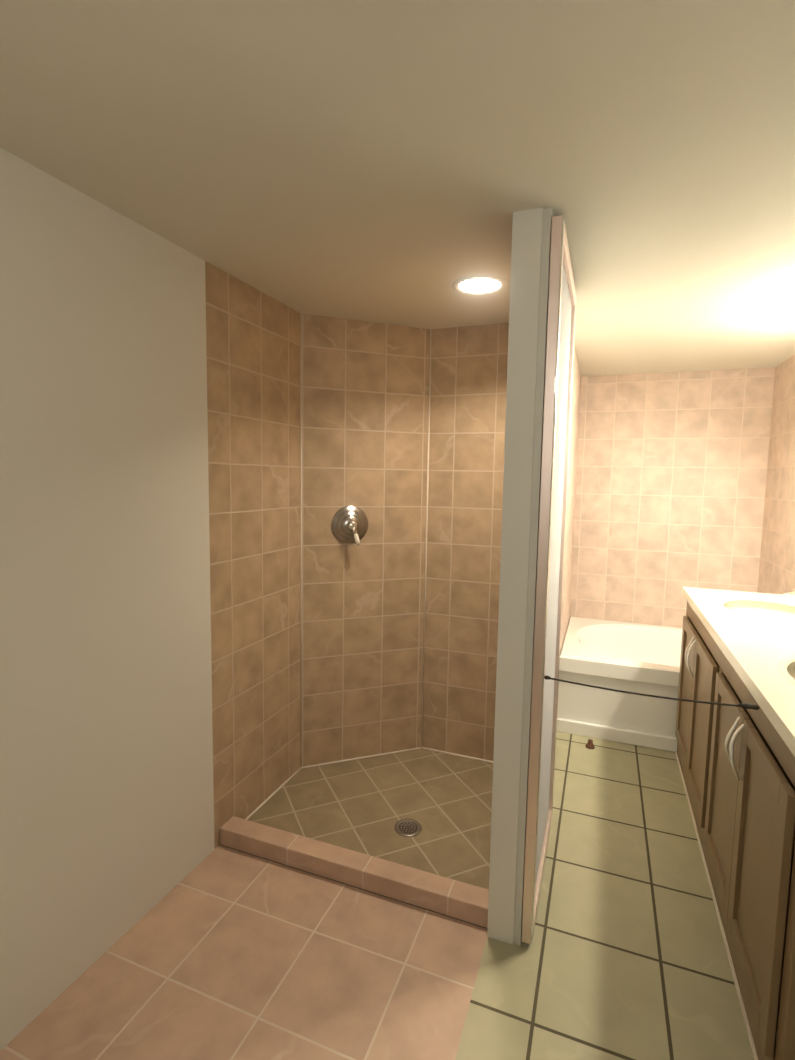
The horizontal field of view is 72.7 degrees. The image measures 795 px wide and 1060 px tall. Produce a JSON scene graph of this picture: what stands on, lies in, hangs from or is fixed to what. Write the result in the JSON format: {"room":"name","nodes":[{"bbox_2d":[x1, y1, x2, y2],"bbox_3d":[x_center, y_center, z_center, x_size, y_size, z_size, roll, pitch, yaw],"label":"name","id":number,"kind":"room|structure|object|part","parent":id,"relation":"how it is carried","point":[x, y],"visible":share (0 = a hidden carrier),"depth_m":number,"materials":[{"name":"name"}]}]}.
{"room":"bathroom","nodes":[
{"label":"bathroom","id":0,"kind":"room"},
{"bbox_2d":[0,147,213,1050],"bbox_3d":[-1.211,0.269,0.654,0.002,2.200,2.890,3,6,21],"label":"wall","id":1,"kind":"structure","parent":0,"point":[107,791],"depth_m":1.54,"materials":[{"name":"white paint"}]},
{"bbox_2d":[205,261,508,849],"bbox_3d":[-0.003,0.132,2.307,1.070,2.200,1.070,3,6,21],"label":"wall","id":2,"kind":"structure","parent":0,"point":[365,396],"depth_m":2.65,"materials":[{"name":"tile"}]},
{"bbox_2d":[332,506,367,545],"bbox_3d":[-0.234,-0.022,2.664,0.142,0.194,0.125,3,6,21],"label":"shower valve","id":3,"kind":"object","parent":2,"relation":"attached to","point":[349,524],"visible":1,"depth_m":2.64,"materials":[{"name":"silver metal"}]},
{"bbox_2d":[245,313,492,819],"bbox_3d":[0.016,0.128,2.361,1.072,2.202,0.960,3,6,21],"label":"trim","id":4,"kind":"structure","parent":2,"relation":"attached to","point":[277,790],"depth_m":2.69,"materials":[{"name":"beige"}]},
{"bbox_2d":[0,731,776,1059],"bbox_3d":[0.316,1.316,1.536,2.330,0.001,5.450,3,6,21],"label":"floor","id":5,"kind":"structure","parent":0,"point":[222,953],"depth_m":1.61,"materials":[{"name":"tile"}]},
{"bbox_2d":[220,816,488,927],"bbox_3d":[-0.187,1.230,1.977,1.070,0.070,0.085,3,6,21],"label":"curb","id":6,"kind":"object","parent":5,"relation":"on","point":[456,899],"visible":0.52,"depth_m":1.93,"materials":[{"name":"tile"}]},
{"bbox_2d":[248,749,492,889],"bbox_3d":[-0.001,1.222,2.464,1.070,0.001,0.955,3,6,21],"label":"shower floor","id":7,"kind":"structure","parent":5,"relation":"on","point":[366,805],"depth_m":2.38,"materials":[{"name":"tile"}]},
{"bbox_2d":[395,819,421,836],"bbox_3d":[0.044,1.240,2.252,0.112,0.004,0.112,3,6,21],"label":"shower drain","id":8,"kind":"object","parent":7,"relation":"on","point":[408,827],"visible":1,"depth_m":2.25,"materials":[{"name":"silver metal"}]},
{"bbox_2d":[586,739,594,748],"bbox_3d":[1.058,1.171,2.963,0.048,0.044,0.048,3,6,21],"label":"door stop","id":9,"kind":"object","parent":5,"relation":"on","point":[589,744],"visible":1,"depth_m":2.95,"materials":[{"name":"brown rubber"}]},
{"bbox_2d":[556,617,681,751],"bbox_3d":[1.652,0.938,3.377,1.174,0.450,1.002,3,6,21],"label":"bathtub","id":10,"kind":"object","parent":5,"relation":"on","point":[634,657],"visible":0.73,"depth_m":3.07,"materials":[{"name":"white ceramic"}]},
{"bbox_2d":[675,593,794,1059],"bbox_3d":[1.413,0.861,1.929,0.601,0.870,1.821,3,6,21],"label":"bathroom vanity","id":11,"kind":"object","parent":5,"relation":"on","point":[736,765],"depth_m":1.54,"materials":[{"name":"brown wood"}]},
{"bbox_3d":[1.406,0.779,2.625,0.018,0.640,0.412,3,6,21],"label":"door","id":12,"kind":"part","parent":11,"relation":"part of","materials":[{"name":"brown wood"}]},
{"bbox_3d":[1.320,0.565,2.447,0.033,0.171,0.039,3,6,21],"label":"handle","id":13,"kind":"part","parent":11,"relation":"part of","materials":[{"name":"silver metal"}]},
{"bbox_3d":[1.300,0.570,2.394,0.033,0.171,0.039,3,6,21],"label":"handle","id":14,"kind":"part","parent":11,"relation":"part of","materials":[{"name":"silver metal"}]},
{"bbox_3d":[1.258,0.813,2.240,0.018,0.640,0.412,3,6,21],"label":"door","id":15,"kind":"part","parent":11,"relation":"part of","materials":[{"name":"brown wood"}]},
{"bbox_3d":[1.088,0.852,1.797,0.018,0.640,0.412,3,6,21],"label":"door","id":16,"kind":"part","parent":11,"relation":"part of","materials":[{"name":"brown wood"}]},
{"bbox_3d":[1.002,0.638,1.619,0.033,0.171,0.039,3,6,21],"label":"handle","id":17,"kind":"part","parent":11,"relation":"part of","materials":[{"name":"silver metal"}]},
{"bbox_3d":[0.982,0.643,1.566,0.033,0.171,0.039,3,6,21],"label":"handle","id":18,"kind":"part","parent":11,"relation":"part of","materials":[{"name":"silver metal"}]},
{"bbox_2d":[683,587,794,750],"bbox_3d":[1.434,0.409,1.878,0.571,0.040,1.845,3,6,21],"label":"countertop","id":19,"kind":"structure","parent":11,"relation":"on","point":[756,631],"depth_m":1.91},
{"bbox_2d":[717,597,794,646],"bbox_3d":[1.608,0.415,2.330,0.396,0.146,0.531,3,6,21],"label":"sink","id":20,"kind":"object","parent":19,"relation":"in","point":[771,612],"depth_m":2.49,"materials":[{"name":"white ceramic"}]},
{"bbox_2d":[777,655,794,750],"bbox_3d":[1.279,0.491,1.474,0.396,0.146,0.531,3,6,21],"label":"sink","id":21,"kind":"object","parent":19,"relation":"in","point":[785,663],"depth_m":1.60,"materials":[{"name":"white ceramic"}]},
{"bbox_3d":[0.940,0.886,1.412,0.018,0.640,0.412,3,6,21],"label":"door","id":22,"kind":"part","parent":11,"relation":"part of","materials":[{"name":"brown wood"}]},
{"bbox_2d":[0,0,794,376],"bbox_3d":[0.353,-0.874,1.328,2.330,0.001,5.450,3,6,21],"label":"ceiling","id":23,"kind":"structure","parent":0,"point":[396,162],"depth_m":1.22,"materials":[{"name":"white paint"}]},
{"bbox_2d":[452,275,506,295],"bbox_3d":[0.317,-0.941,2.083,0.210,0.009,0.210,3,6,21],"label":"recessed light","id":24,"kind":"object","parent":23,"relation":"in","point":[477,285],"visible":1,"depth_m":2.07,"materials":[{"name":"white glass"}]},
{"bbox_2d":[500,207,583,944],"bbox_3d":[0.834,0.101,2.783,0.012,2.200,2.560,3,6,21],"label":"wall","id":25,"kind":"structure","parent":0,"point":[535,216],"depth_m":1.62,"materials":[{"name":"white paint"}]},
{"bbox_2d":[513,208,552,944],"bbox_3d":[0.402,0.206,1.612,0.022,2.199,0.044,3,6,21],"label":"trim","id":26,"kind":"structure","parent":25,"relation":"attached to","point":[538,421],"depth_m":1.58,"materials":[{"name":"grey paint"}]},
{"bbox_2d":[521,215,575,944],"bbox_3d":[0.545,0.185,1.903,0.033,2.160,0.697,3,6,21],"label":"shower door","id":27,"kind":"structure","parent":25,"relation":"attached to","point":[556,431],"depth_m":1.68,"materials":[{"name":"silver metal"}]},
{"bbox_2d":[544,675,759,709],"bbox_3d":[0.694,0.455,1.514,0.548,0.020,0.016,3,6,21],"label":"hanging cord","id":28,"kind":"object","parent":27,"relation":"attached to","point":[749,706],"visible":1,"depth_m":1.49,"materials":[{"name":"black fabric"}]},
{"bbox_2d":[572,367,771,627],"bbox_3d":[1.846,0.025,3.763,1.140,2.200,0.002,3,6,21],"label":"wall","id":29,"kind":"structure","parent":0,"point":[678,483],"depth_m":3.73,"materials":[{"name":"beige tile"}]},
{"bbox_2d":[756,354,794,595],"bbox_3d":[1.422,0.279,1.019,0.002,2.200,5.450,3,6,21],"label":"wall","id":30,"kind":"structure","parent":0,"point":[775,556],"depth_m":3.25,"materials":[{"name":"beige tile"}]}
]}

